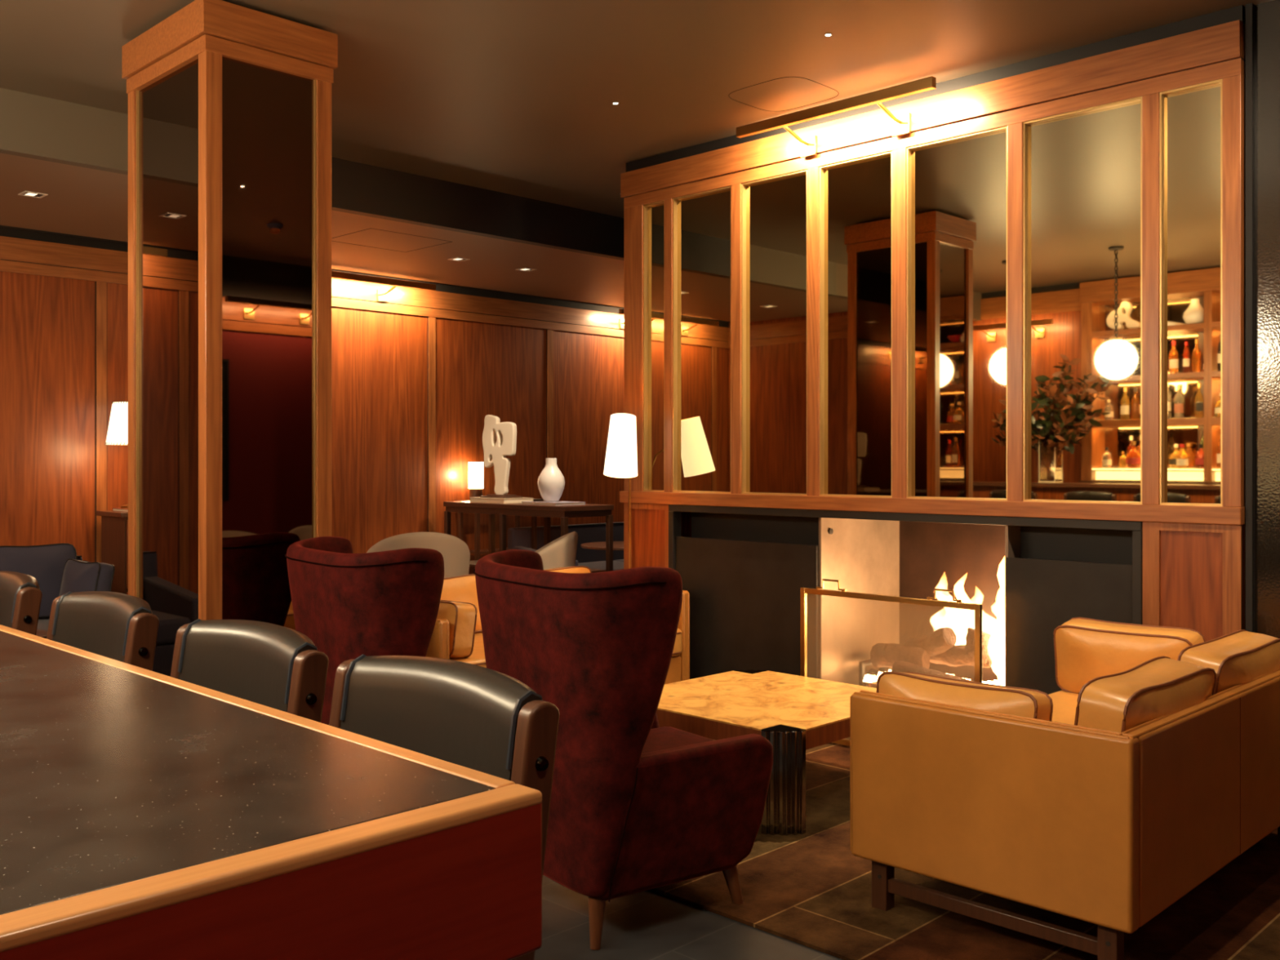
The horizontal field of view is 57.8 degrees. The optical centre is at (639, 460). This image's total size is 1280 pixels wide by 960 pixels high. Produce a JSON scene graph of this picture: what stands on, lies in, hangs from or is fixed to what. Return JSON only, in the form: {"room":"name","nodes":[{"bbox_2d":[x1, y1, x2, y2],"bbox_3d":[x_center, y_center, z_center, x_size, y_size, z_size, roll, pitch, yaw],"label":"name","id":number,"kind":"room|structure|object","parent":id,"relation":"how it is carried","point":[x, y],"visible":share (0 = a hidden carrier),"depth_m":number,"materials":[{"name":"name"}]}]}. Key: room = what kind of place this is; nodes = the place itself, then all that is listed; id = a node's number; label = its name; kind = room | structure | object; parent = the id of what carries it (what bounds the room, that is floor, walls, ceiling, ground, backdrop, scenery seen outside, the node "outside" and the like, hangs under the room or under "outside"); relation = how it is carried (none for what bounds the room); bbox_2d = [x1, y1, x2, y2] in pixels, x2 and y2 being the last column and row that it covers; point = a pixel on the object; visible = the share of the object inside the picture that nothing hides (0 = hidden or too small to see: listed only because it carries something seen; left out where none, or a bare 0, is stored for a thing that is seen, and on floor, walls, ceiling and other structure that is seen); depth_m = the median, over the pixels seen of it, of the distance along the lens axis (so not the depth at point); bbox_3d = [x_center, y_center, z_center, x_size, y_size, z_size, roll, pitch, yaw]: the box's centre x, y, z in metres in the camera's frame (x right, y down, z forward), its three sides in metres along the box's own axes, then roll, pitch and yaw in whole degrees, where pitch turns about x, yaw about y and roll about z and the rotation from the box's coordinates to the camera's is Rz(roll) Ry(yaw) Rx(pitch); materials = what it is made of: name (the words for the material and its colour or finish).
{"room":"lounge bar","nodes":[
{"label":"lounge bar","id":0,"kind":"room"},
{"bbox_2d":[0,87,128,174],"bbox_3d":[-2.820,-1.534,5.234,0.072,0.293,1.350,0,0,45],"label":"ceiling beam","id":1,"kind":"structure","parent":0,"point":[34,126],"depth_m":5.35,"materials":[{"name":"brown"}]},
{"bbox_2d":[122,0,337,676],"bbox_3d":[-1.605,-0.175,4.521,0.721,2.950,0.533,0,0,45],"label":"column","id":2,"kind":"structure","parent":0,"point":[229,104],"depth_m":4.30,"materials":[{"name":"brown wood"}]},
{"bbox_2d":[0,271,623,574],"bbox_3d":[-2.245,-0.100,8.678,0.100,2.800,9.600,0,0,45],"label":"wall","id":3,"kind":"structure","parent":0,"point":[380,359],"depth_m":8.85,"materials":[{"name":"brown wood"}]},
{"bbox_2d":[17,191,48,198],"bbox_3d":[-3.166,-1.388,6.046,0.110,0.004,0.110,0,0,45],"label":"recessed light","id":4,"kind":"object","parent":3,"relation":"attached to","point":[28,193],"visible":1,"depth_m":6.04,"materials":[{"name":"silver metal"}]},
{"bbox_2d":[0,152,623,308],"bbox_3d":[-1.516,-1.436,7.959,1.940,0.108,9.600,0,0,45],"label":"ceiling","id":5,"kind":"structure","parent":3,"relation":"attached to","point":[80,202],"depth_m":7.45,"materials":[{"name":"brown"}]},
{"bbox_2d":[0,226,623,337],"bbox_3d":[-2.202,-1.321,8.636,0.022,0.358,9.000,0,0,45],"label":"trim","id":6,"kind":"structure","parent":3,"relation":"attached to","point":[21,251],"depth_m":8.91,"materials":[{"name":"brown"}]},
{"bbox_2d":[94,280,553,562],"bbox_3d":[-2.547,0.079,8.295,0.010,2.442,7.646,0,0,45],"label":"trim","id":7,"kind":"structure","parent":3,"relation":"attached to","point":[100,287],"depth_m":7.41,"materials":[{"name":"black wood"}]},
{"bbox_2d":[331,271,435,302],"bbox_3d":[-2.096,-1.286,8.559,0.234,0.143,1.260,0,0,45],"label":"picture light","id":8,"kind":"object","parent":3,"relation":"attached to","point":[382,295],"visible":0.55,"depth_m":8.66,"materials":[{"name":"gold metal"}]},
{"bbox_2d":[447,257,470,261],"bbox_3d":[-1.248,-1.388,7.989,0.110,0.004,0.110,0,0,45],"label":"recessed light","id":9,"kind":"object","parent":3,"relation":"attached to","point":[456,259],"visible":1,"depth_m":7.98,"materials":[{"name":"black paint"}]},
{"bbox_2d":[515,267,537,271],"bbox_3d":[-0.827,-1.388,8.416,0.110,0.004,0.110,0,0,45],"label":"recessed light","id":10,"kind":"object","parent":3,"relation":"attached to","point":[526,269],"visible":1,"depth_m":8.42,"materials":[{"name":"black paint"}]},
{"bbox_2d":[618,308,623,328],"bbox_3d":[0.173,-1.286,10.858,0.234,0.143,1.200,0,0,45],"label":"picture light","id":11,"kind":"object","parent":3,"relation":"attached to","point":[620,310],"visible":0.24,"depth_m":10.65,"materials":[{"name":"gold metal"}]},
{"bbox_2d":[331,156,623,260],"bbox_3d":[0.105,-1.534,8.199,0.072,0.293,6.980,0,0,45],"label":"beam","id":12,"kind":"structure","parent":0,"point":[357,188],"depth_m":7.00,"materials":[{"name":"black"}]},
{"bbox_2d":[0,0,1273,217],"bbox_3d":[1.157,-1.710,3.635,7.860,0.100,12.000,0,0,45],"label":"ceiling","id":13,"kind":"structure","parent":0,"point":[513,97],"depth_m":4.77,"materials":[{"name":"brown"}]},
{"bbox_2d":[728,76,839,111],"bbox_3d":[0.651,-1.660,5.258,0.423,0.003,0.403,0,0,45],"label":"trim","id":14,"kind":"structure","parent":13,"relation":"attached to","point":[785,77],"depth_m":5.22,"materials":[{"name":"black"}]},
{"bbox_2d":[824,33,831,36],"bbox_3d":[0.734,-1.659,4.516,0.028,0.003,0.028,0,0,45],"label":"recessed light","id":15,"kind":"object","parent":13,"relation":"in","point":[826,34],"visible":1,"depth_m":4.52,"materials":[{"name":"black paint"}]},
{"bbox_2d":[681,511,691,537],"bbox_3d":[0.281,-0.185,6.807,0.030,2.970,0.915,0,0,45],"label":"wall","id":16,"kind":"structure","parent":0,"point":[686,516],"depth_m":6.78,"materials":[{"name":"black"}]},
{"bbox_2d":[533,827,1277,959],"bbox_3d":[0.324,1.350,4.457,10.200,0.100,12.000,0,0,45],"label":"floor","id":17,"kind":"structure","parent":0,"point":[648,924],"depth_m":3.19,"materials":[{"name":"grey stone"}]},
{"bbox_2d":[0,570,42,635],"bbox_3d":[-2.007,0.816,3.291,0.554,0.969,0.507,0,0,45],"label":"counter stool","id":18,"kind":"object","parent":17,"relation":"on","point":[20,593],"visible":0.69,"depth_m":3.24,"materials":[{"name":"black leather"}]},
{"bbox_2d":[35,629,47,638],"bbox_3d":[-2.906,1.050,5.312,0.380,0.500,0.380,0,0,45],"label":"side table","id":19,"kind":"object","parent":17,"relation":"on","point":[42,633],"visible":0.11,"depth_m":5.36,"materials":[{"name":"brown wood"}]},
{"bbox_2d":[36,555,82,631],"bbox_3d":[-3.660,0.927,5.916,0.800,0.746,1.800,0,0,45],"label":"sofa","id":20,"kind":"object","parent":17,"relation":"on","point":[42,624],"visible":0.06,"depth_m":6.28,"materials":[{"name":"grey fabric"}]},
{"bbox_2d":[0,542,76,618],"bbox_3d":[-3.385,0.678,6.474,0.439,0.423,0.214,0,0,-37],"label":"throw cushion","id":21,"kind":"object","parent":20,"relation":"on","point":[46,563],"visible":0.44,"depth_m":6.43,"materials":[{"name":"grey fabric"}]},
{"bbox_2d":[36,618,49,631],"bbox_3d":[-3.343,0.949,6.165,0.700,0.138,0.792,0,0,45],"label":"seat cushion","id":22,"kind":"object","parent":20,"relation":"on","point":[42,624],"depth_m":6.25,"materials":[{"name":"grey fabric"}]},
{"bbox_2d":[58,558,115,595],"bbox_3d":[-3.032,0.715,6.328,0.402,0.348,0.196,0,0,39],"label":"throw cushion","id":23,"kind":"object","parent":20,"relation":"on","point":[78,575],"visible":0.56,"depth_m":6.23,"materials":[{"name":"grey fabric"}]},
{"bbox_2d":[46,591,159,671],"bbox_3d":[-1.452,0.816,2.743,0.554,0.969,0.507,0,0,45],"label":"counter stool","id":24,"kind":"object","parent":17,"relation":"on","point":[117,626],"visible":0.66,"depth_m":2.85,"materials":[{"name":"black leather"}]},
{"bbox_2d":[96,510,128,594],"bbox_3d":[-3.051,0.807,7.394,0.410,0.985,0.660,0,0,45],"label":"base cabinet","id":25,"kind":"object","parent":17,"relation":"on","point":[114,525],"visible":0.11,"depth_m":7.14,"materials":[{"name":"brown wood"}]},
{"bbox_2d":[111,507,128,512],"bbox_3d":[-3.145,0.305,7.234,0.240,0.020,0.200,0,0,45],"label":"book","id":26,"kind":"object","parent":25,"relation":"on","point":[116,509],"visible":0.27,"depth_m":7.17,"materials":[{"name":"beige paper"}]},
{"bbox_2d":[105,400,128,508],"bbox_3d":[-3.159,-0.036,7.220,0.316,0.662,0.316,0,0,45],"label":"table lamp","id":27,"kind":"object","parent":26,"relation":"on","point":[117,429],"visible":0.4,"depth_m":7.09,"materials":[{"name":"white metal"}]},
{"bbox_2d":[170,618,328,722],"bbox_3d":[-0.914,0.816,2.213,0.554,0.969,0.507,0,0,45],"label":"counter stool","id":28,"kind":"object","parent":17,"relation":"on","point":[272,665],"visible":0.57,"depth_m":2.31,"materials":[{"name":"black leather"}]},
{"bbox_2d":[0,624,542,959],"bbox_3d":[-1.851,0.844,2.565,4.162,0.912,0.732,0,0,45],"label":"bar counter","id":29,"kind":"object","parent":17,"relation":"on","point":[145,814],"depth_m":1.28,"materials":[{"name":"stone"}]},
{"bbox_2d":[284,536,444,724],"bbox_3d":[-0.813,0.790,4.066,0.734,1.026,0.791,0,0,-37],"label":"chair","id":30,"kind":"object","parent":17,"relation":"on","point":[350,605],"visible":0.35,"depth_m":3.69,"materials":[{"name":"red fabric"}]},
{"bbox_2d":[366,532,470,577],"bbox_3d":[-1.311,0.854,6.826,0.616,0.897,0.581,0,0,-17],"label":"tub chair","id":31,"kind":"object","parent":17,"relation":"on","point":[455,553],"visible":0.16,"depth_m":6.61,"materials":[{"name":"beige fabric"}]},
{"bbox_2d":[328,654,559,959],"bbox_3d":[-0.450,0.816,1.755,0.554,0.969,0.507,0,0,45],"label":"counter stool","id":32,"kind":"object","parent":17,"relation":"on","point":[473,717],"visible":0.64,"depth_m":1.84,"materials":[{"name":"black leather"}]},
{"bbox_2d":[453,498,542,568],"bbox_3d":[-1.152,0.809,9.496,0.260,0.982,0.720,0,0,45],"label":"console","id":33,"kind":"object","parent":17,"relation":"on","point":[477,551],"visible":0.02,"depth_m":9.34,"materials":[{"name":"brown wood"}]},
{"bbox_2d":[468,462,483,500],"bbox_3d":[-1.328,0.164,9.382,0.124,0.307,0.124,0,0,45],"label":"table lamp","id":34,"kind":"object","parent":33,"relation":"on","point":[475,469],"visible":0.94,"depth_m":9.33,"materials":[{"name":"white fabric"}]},
{"bbox_2d":[469,547,531,553],"bbox_3d":[-1.163,0.733,9.485,0.200,0.015,0.590,0,0,45],"label":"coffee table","id":35,"kind":"object","parent":33,"relation":"attached to","point":[477,550],"depth_m":9.27,"materials":[{"name":"brown wood"}]},
{"bbox_2d":[443,501,613,573],"bbox_3d":[-0.811,0.800,8.211,1.340,1.000,0.450,0,0,45],"label":"console table","id":36,"kind":"object","parent":17,"relation":"on","point":[564,512],"visible":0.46,"depth_m":7.94,"materials":[{"name":"brown wood"}]},
{"bbox_2d":[469,497,533,503],"bbox_3d":[-1.003,0.283,8.380,0.400,0.034,0.270,0,0,45],"label":"book","id":37,"kind":"object","parent":36,"relation":"on","point":[480,500],"visible":0.75,"depth_m":8.25,"materials":[{"name":"beige paper"}]},
{"bbox_2d":[480,414,522,497],"bbox_3d":[-1.004,-0.034,8.381,0.283,0.600,0.170,0,0,45],"label":"abstract sculpture","id":38,"kind":"object","parent":37,"relation":"on","point":[495,453],"visible":1,"depth_m":8.36,"materials":[{"name":"beige stone"}]},
{"bbox_2d":[469,560,605,573],"bbox_3d":[-0.811,0.752,8.211,1.260,0.016,0.380,0,0,45],"label":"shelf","id":39,"kind":"object","parent":36,"relation":"attached to","point":[472,563],"depth_m":8.00,"materials":[{"name":"brown wood"}]},
{"bbox_2d":[521,501,585,505],"bbox_3d":[-0.597,0.291,7.979,0.360,0.018,0.270,0,0,45],"label":"book","id":40,"kind":"object","parent":36,"relation":"on","point":[539,503],"visible":0.89,"depth_m":7.88,"materials":[{"name":"beige paper"}]},
{"bbox_2d":[537,457,564,502],"bbox_3d":[-0.612,0.132,7.994,0.190,0.300,0.190,0,0,45],"label":"vase","id":41,"kind":"object","parent":40,"relation":"on","point":[551,481],"visible":1,"depth_m":7.93,"materials":[{"name":"white ceramic"}]},
{"bbox_2d":[535,531,577,569],"bbox_3d":[-0.672,0.868,7.095,0.581,0.868,0.616,0,0,0],"label":"tub chair","id":42,"kind":"object","parent":17,"relation":"on","point":[561,552],"visible":0.23,"depth_m":6.90,"materials":[{"name":"beige fabric"}]},
{"bbox_2d":[426,590,689,684],"bbox_3d":[-0.574,0.985,5.694,0.827,0.630,1.560,0,0,45],"label":"leather sofa","id":43,"kind":"object","parent":17,"relation":"on","point":[438,647],"visible":0.16,"depth_m":5.87,"materials":[{"name":"brown leather"}]},
{"bbox_2d":[436,600,477,657],"bbox_3d":[-0.924,0.737,5.156,0.182,0.259,0.509,0,0,-42],"label":"sofa cushion","id":44,"kind":"object","parent":43,"relation":"on","point":[461,616],"visible":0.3,"depth_m":4.98,"materials":[{"name":"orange leather"}]},
{"bbox_2d":[440,573,481,632],"bbox_3d":[-1.008,0.715,5.646,0.195,0.300,0.658,0,0,44],"label":"sofa cushion","id":45,"kind":"object","parent":43,"relation":"on","point":[463,588],"visible":0.11,"depth_m":5.69,"materials":[{"name":"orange leather"}]},
{"bbox_2d":[448,631,486,667],"bbox_3d":[-0.810,0.926,5.416,0.766,0.143,0.722,0,0,45],"label":"seat cushion","id":46,"kind":"object","parent":43,"relation":"on","point":[477,656],"depth_m":5.08,"materials":[{"name":"beige leather"}]},
{"bbox_2d":[543,565,591,573],"bbox_3d":[-0.523,0.717,6.136,0.198,0.300,0.655,0,0,44],"label":"sofa cushion","id":47,"kind":"object","parent":43,"relation":"on","point":[578,569],"visible":0.12,"depth_m":6.24,"materials":[{"name":"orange leather"}]},
{"bbox_2d":[671,628,681,657],"bbox_3d":[-0.299,0.926,5.934,0.766,0.143,0.722,0,0,45],"label":"seat cushion","id":48,"kind":"object","parent":43,"relation":"on","point":[677,652],"depth_m":5.89,"materials":[{"name":"beige leather"}]},
{"bbox_2d":[507,521,623,570],"bbox_3d":[-0.046,0.927,10.090,0.800,0.746,2.200,0,0,45],"label":"sofa","id":49,"kind":"object","parent":17,"relation":"on","point":[518,538],"visible":0.12,"depth_m":10.04,"materials":[{"name":"grey fabric"}]},
{"bbox_2d":[577,560,623,570],"bbox_3d":[-0.361,0.949,9.699,0.700,0.138,0.992,0,0,45],"label":"seat cushion","id":50,"kind":"object","parent":49,"relation":"on","point":[617,565],"depth_m":9.84,"materials":[{"name":"grey fabric"}]},
{"bbox_2d":[580,541,623,551],"bbox_3d":[-0.094,0.970,8.874,0.720,0.660,0.720,0,0,45],"label":"side table","id":51,"kind":"object","parent":17,"relation":"on","point":[617,545],"visible":0.23,"depth_m":8.74,"materials":[{"name":"brown wood"}]},
{"bbox_2d":[603,413,637,568],"bbox_3d":[-0.064,0.525,6.184,0.180,1.550,0.402,0,0,19],"label":"floor lamp","id":52,"kind":"object","parent":17,"relation":"on","point":[621,455],"visible":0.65,"depth_m":6.06,"materials":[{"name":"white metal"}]},
{"bbox_2d":[473,549,773,950],"bbox_3d":[-0.060,0.790,3.421,0.734,1.026,0.791,0,0,-36],"label":"chair","id":53,"kind":"object","parent":17,"relation":"on","point":[637,805],"visible":0.73,"depth_m":3.09,"materials":[{"name":"red fabric"}]},
{"bbox_2d":[641,726,714,753],"bbox_3d":[-0.007,0.930,3.459,0.605,0.130,0.476,0,0,-36],"label":"seat cushion","id":54,"kind":"object","parent":53,"relation":"on","point":[659,738],"depth_m":3.60,"materials":[{"name":"red fabric"}]},
{"bbox_2d":[668,504,1142,739],"bbox_3d":[1.301,0.767,5.596,2.494,1.066,0.746,0,0,45],"label":"fireplace","id":55,"kind":"object","parent":17,"relation":"on","point":[744,571],"depth_m":5.71,"materials":[{"name":"grey metal"}]},
{"bbox_2d":[871,643,929,667],"bbox_3d":[1.264,0.954,5.638,0.272,0.127,0.122,0,0,36],"label":"log","id":56,"kind":"object","parent":55,"relation":"on","point":[922,651],"visible":0.4,"depth_m":5.60,"materials":[{"name":"brown wood"}]},
{"bbox_2d":[862,669,1000,684],"bbox_3d":[1.443,1.045,5.481,0.678,0.039,0.372,0,0,45],"label":"glowing embers","id":57,"kind":"object","parent":55,"relation":"on","point":[994,682],"visible":0.09,"depth_m":5.56,"materials":[{"name":"brown"}]},
{"bbox_2d":[930,644,998,667],"bbox_3d":[1.537,0.928,5.530,0.106,0.128,0.342,0,0,-41],"label":"log","id":58,"kind":"object","parent":57,"relation":"on","point":[991,663],"visible":0.35,"depth_m":5.49,"materials":[{"name":"brown wood"}]},
{"bbox_2d":[904,627,955,656],"bbox_3d":[1.403,0.882,5.607,0.113,0.180,0.280,0,0,-33],"label":"log","id":59,"kind":"object","parent":58,"relation":"on","point":[940,634],"visible":0.45,"depth_m":5.52,"materials":[{"name":"brown wood"}]},
{"bbox_2d":[964,627,994,663],"bbox_3d":[1.587,0.865,5.423,0.136,0.163,0.133,0,0,19],"label":"log","id":60,"kind":"object","parent":58,"relation":"on","point":[988,646],"visible":0.7,"depth_m":5.38,"materials":[{"name":"brown wood"}]},
{"bbox_2d":[891,661,973,681],"bbox_3d":[1.392,1.029,5.383,0.465,0.154,0.110,0,0,42],"label":"log","id":61,"kind":"object","parent":55,"relation":"on","point":[930,671],"visible":0.15,"depth_m":5.43,"materials":[{"name":"brown wood"}]},
{"bbox_2d":[934,574,1004,685],"bbox_3d":[1.630,0.660,5.421,0.259,0.960,0.764,0,0,-21],"label":"fire","id":62,"kind":"object","parent":55,"relation":"on","point":[994,628],"visible":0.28,"depth_m":5.41,"materials":[{"name":"white"}]},
{"bbox_2d":[649,738,1279,959],"bbox_3d":[0.683,1.294,4.230,3.730,0.010,1.940,0,0,45],"label":"rug","id":63,"kind":"object","parent":17,"relation":"on","point":[809,889],"visible":0.22,"depth_m":3.33,"materials":[{"name":"brown carpet"}]},
{"bbox_2d":[656,669,876,835],"bbox_3d":[0.493,1.109,4.571,0.902,0.360,0.902,0,0,45],"label":"coffee table","id":64,"kind":"object","parent":63,"relation":"on","point":[797,714],"visible":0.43,"depth_m":4.25,"materials":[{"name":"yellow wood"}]},
{"bbox_2d":[800,578,982,746],"bbox_3d":[1.077,0.920,5.077,0.910,0.760,0.200,0,0,45],"label":"fire screen","id":65,"kind":"object","parent":63,"relation":"on","point":[957,604],"visible":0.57,"depth_m":5.09,"materials":[{"name":"gold metal"}]},
{"bbox_2d":[849,667,1279,959],"bbox_3d":[1.439,0.985,3.637,0.827,0.630,1.560,0,0,45],"label":"leather sofa","id":66,"kind":"object","parent":63,"relation":"on","point":[1107,829],"visible":0.9,"depth_m":3.07,"materials":[{"name":"brown leather"}]},
{"bbox_2d":[875,671,1053,720],"bbox_3d":[0.902,0.740,3.275,0.167,0.246,0.504,0,0,-41],"label":"sofa cushion","id":67,"kind":"object","parent":66,"relation":"on","point":[1018,701],"visible":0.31,"depth_m":3.21,"materials":[{"name":"beige leather"}]},
{"bbox_2d":[1048,690,1078,724],"bbox_3d":[1.676,0.926,3.915,0.766,0.143,0.722,0,0,45],"label":"seat cushion","id":68,"kind":"object","parent":66,"relation":"on","point":[1064,703],"depth_m":4.03,"materials":[{"name":"beige leather"}]},
{"bbox_2d":[1053,617,1205,693],"bbox_3d":[1.755,0.726,4.168,0.188,0.281,0.502,0,0,-45],"label":"sofa cushion","id":69,"kind":"object","parent":66,"relation":"on","point":[1086,649],"visible":0.52,"depth_m":4.15,"materials":[{"name":"beige leather"}]},
{"bbox_2d":[1074,656,1216,732],"bbox_3d":[1.393,0.720,3.191,0.196,0.296,0.657,0,0,44],"label":"sofa cushion","id":70,"kind":"object","parent":66,"relation":"on","point":[1158,686],"visible":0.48,"depth_m":3.04,"materials":[{"name":"beige leather"}]},
{"bbox_2d":[1177,629,1279,694],"bbox_3d":[1.875,0.717,3.685,0.200,0.303,0.656,0,0,44],"label":"sofa cushion","id":71,"kind":"object","parent":66,"relation":"on","point":[1237,657],"visible":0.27,"depth_m":3.56,"materials":[{"name":"beige leather"}]},
{"bbox_2d":[1244,77,1245,506],"bbox_3d":[1.778,-0.185,5.902,3.361,2.970,0.100,0,0,45],"label":"wall","id":72,"kind":"structure","parent":0,"point":[1245,77],"depth_m":5.01,"materials":[{"name":"black paint"}]},
{"bbox_2d":[1254,0,1279,638],"bbox_3d":[2.568,-0.200,3.971,0.822,3.000,0.100,0,0,45],"label":"wall","id":73,"kind":"structure","parent":0,"point":[1267,15],"depth_m":4.20,"materials":[{"name":"black"}]},
{"bbox_2d":[1245,3,1254,632],"bbox_3d":[2.225,-0.180,4.225,0.023,2.960,0.040,0,0,45],"label":"trim","id":74,"kind":"structure","parent":73,"relation":"attached to","point":[1250,8],"depth_m":4.21,"materials":[{"name":"black paint"}]},
{"bbox_3d":[1.096,-0.705,5.381,3.152,1.930,0.060,0,0,45],"label":"wall","id":75,"kind":"structure","parent":0,"visible":0},
{"bbox_2d":[623,204,643,491],"bbox_3d":[-0.021,-0.618,6.420,0.142,1.572,0.050,0,0,45],"label":"trim","id":76,"kind":"structure","parent":75,"relation":"attached to","point":[633,215],"depth_m":6.40,"materials":[{"name":"brown wood"}]},
{"bbox_2d":[623,502,668,568],"bbox_3d":[0.050,0.766,6.350,0.342,1.067,0.050,0,0,45],"label":"trim","id":77,"kind":"structure","parent":75,"relation":"attached to","point":[649,522],"depth_m":6.34,"materials":[{"name":"brown wood"}]},
{"bbox_2d":[643,200,664,492],"bbox_3d":[0.088,-0.618,6.311,0.165,1.572,0.036,0,0,45],"label":"pane","id":78,"kind":"object","parent":75,"relation":"attached to","point":[653,212],"visible":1,"depth_m":6.34,"materials":[{"name":"brown mirror"}]},
{"bbox_2d":[664,198,672,492],"bbox_3d":[0.168,-0.618,6.234,0.056,1.572,0.050,0,0,45],"label":"trim","id":79,"kind":"structure","parent":75,"relation":"attached to","point":[668,202],"depth_m":6.21,"materials":[{"name":"brown wood"}]},
{"bbox_2d":[672,186,730,493],"bbox_3d":[0.333,-0.618,6.069,0.410,1.572,0.036,0,0,45],"label":"pane","id":80,"kind":"object","parent":75,"relation":"attached to","point":[701,221],"visible":1,"depth_m":6.09,"materials":[{"name":"brown mirror"}]},
{"bbox_2d":[730,183,741,493],"bbox_3d":[0.503,-0.618,5.903,0.064,1.572,0.050,0,0,45],"label":"trim","id":81,"kind":"structure","parent":75,"relation":"attached to","point":[735,189],"depth_m":5.88,"materials":[{"name":"brown wood"}]},
{"bbox_2d":[741,168,807,495],"bbox_3d":[0.672,-0.618,5.735,0.412,1.572,0.036,0,0,45],"label":"pane","id":82,"kind":"object","parent":75,"relation":"attached to","point":[774,209],"visible":0.96,"depth_m":5.76,"materials":[{"name":"brown mirror"}]},
{"bbox_2d":[807,166,819,496],"bbox_3d":[0.844,-0.618,5.566,0.069,1.572,0.050,0,0,45],"label":"trim","id":83,"kind":"structure","parent":75,"relation":"attached to","point":[813,174],"depth_m":5.54,"materials":[{"name":"brown wood"}]},
{"bbox_2d":[736,75,936,157],"bbox_3d":[0.920,-1.528,5.274,1.060,0.143,0.234,0,0,45],"label":"picture light","id":84,"kind":"object","parent":75,"relation":"attached to","point":[900,123],"visible":1,"depth_m":5.17,"materials":[{"name":"gold metal"}]},
{"bbox_2d":[819,151,892,497],"bbox_3d":[1.012,-0.618,5.400,0.403,1.572,0.036,0,0,45],"label":"pane","id":85,"kind":"object","parent":75,"relation":"attached to","point":[855,195],"visible":1,"depth_m":5.42,"materials":[{"name":"brown mirror"}]},
{"bbox_2d":[892,147,906,497],"bbox_3d":[1.182,-0.618,5.233,0.072,1.572,0.050,0,0,45],"label":"trim","id":86,"kind":"structure","parent":75,"relation":"attached to","point":[900,155],"depth_m":5.21,"materials":[{"name":"brown wood"}]},
{"bbox_2d":[620,19,1244,198],"bbox_3d":[1.054,-1.533,5.350,3.207,0.134,0.062,0,0,45],"label":"trim","id":87,"kind":"structure","parent":75,"relation":"attached to","point":[1225,42],"depth_m":4.94,"materials":[{"name":"brown wood"}]},
{"bbox_2d":[619,490,1245,524],"bbox_3d":[1.053,0.201,5.349,3.216,0.065,0.066,0,0,45],"label":"trim","id":88,"kind":"structure","parent":75,"relation":"attached to","point":[1090,511],"depth_m":4.96,"materials":[{"name":"brown wood"}]},
{"bbox_2d":[623,57,1245,208],"bbox_3d":[1.064,-1.433,5.349,3.192,0.059,0.050,0,0,45],"label":"trim","id":89,"kind":"structure","parent":75,"relation":"attached to","point":[1221,70],"depth_m":4.98,"materials":[{"name":"brown wood"}]},
{"bbox_2d":[626,4,1245,197],"bbox_3d":[1.065,-1.560,5.351,3.192,0.200,0.046,0,0,45],"label":"trim","id":90,"kind":"structure","parent":75,"relation":"attached to","point":[1236,13],"depth_m":4.86,"materials":[{"name":"black paint"}]},
{"bbox_2d":[906,125,1007,501],"bbox_3d":[1.380,-0.618,5.036,0.485,1.572,0.036,0,0,45],"label":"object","id":91,"kind":"object","parent":75,"relation":"attached to","point":[957,187],"visible":1,"depth_m":5.05,"materials":[{"name":"brown mirror"}]},
{"bbox_2d":[1007,122,1022,501],"bbox_3d":[1.577,-0.618,4.843,0.067,1.572,0.050,0,0,45],"label":"trim","id":92,"kind":"structure","parent":75,"relation":"attached to","point":[1015,131],"depth_m":4.82,"materials":[{"name":"brown wood"}]},
{"bbox_2d":[1022,96,1142,504],"bbox_3d":[1.774,-0.618,4.647,0.487,1.572,0.036,0,0,45],"label":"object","id":93,"kind":"object","parent":75,"relation":"attached to","point":[1082,168],"visible":1,"depth_m":4.65,"materials":[{"name":"brown mirror"}]},
{"bbox_2d":[1142,92,1159,504],"bbox_3d":[1.971,-0.618,4.455,0.063,1.572,0.050,0,0,45],"label":"trim","id":94,"kind":"structure","parent":75,"relation":"attached to","point":[1150,103],"depth_m":4.44,"materials":[{"name":"brown wood"}]},
{"bbox_2d":[1159,79,1222,506],"bbox_3d":[2.073,-0.618,4.352,0.226,1.572,0.036,0,0,45],"label":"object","id":95,"kind":"object","parent":75,"relation":"attached to","point":[1191,150],"visible":1,"depth_m":4.36,"materials":[{"name":"brown mirror"}]},
{"bbox_2d":[1142,521,1245,641],"bbox_3d":[2.075,0.766,4.352,0.352,1.067,0.050,0,0,45],"label":"wall panel","id":96,"kind":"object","parent":75,"relation":"attached to","point":[1193,575],"depth_m":4.33,"materials":[{"name":"brown wood"}]},
{"bbox_2d":[1222,74,1244,506],"bbox_3d":[2.178,-0.618,4.251,0.064,1.572,0.050,0,0,45],"label":"trim","id":97,"kind":"structure","parent":75,"relation":"attached to","point":[1233,86],"depth_m":4.23,"materials":[{"name":"brown wood"}]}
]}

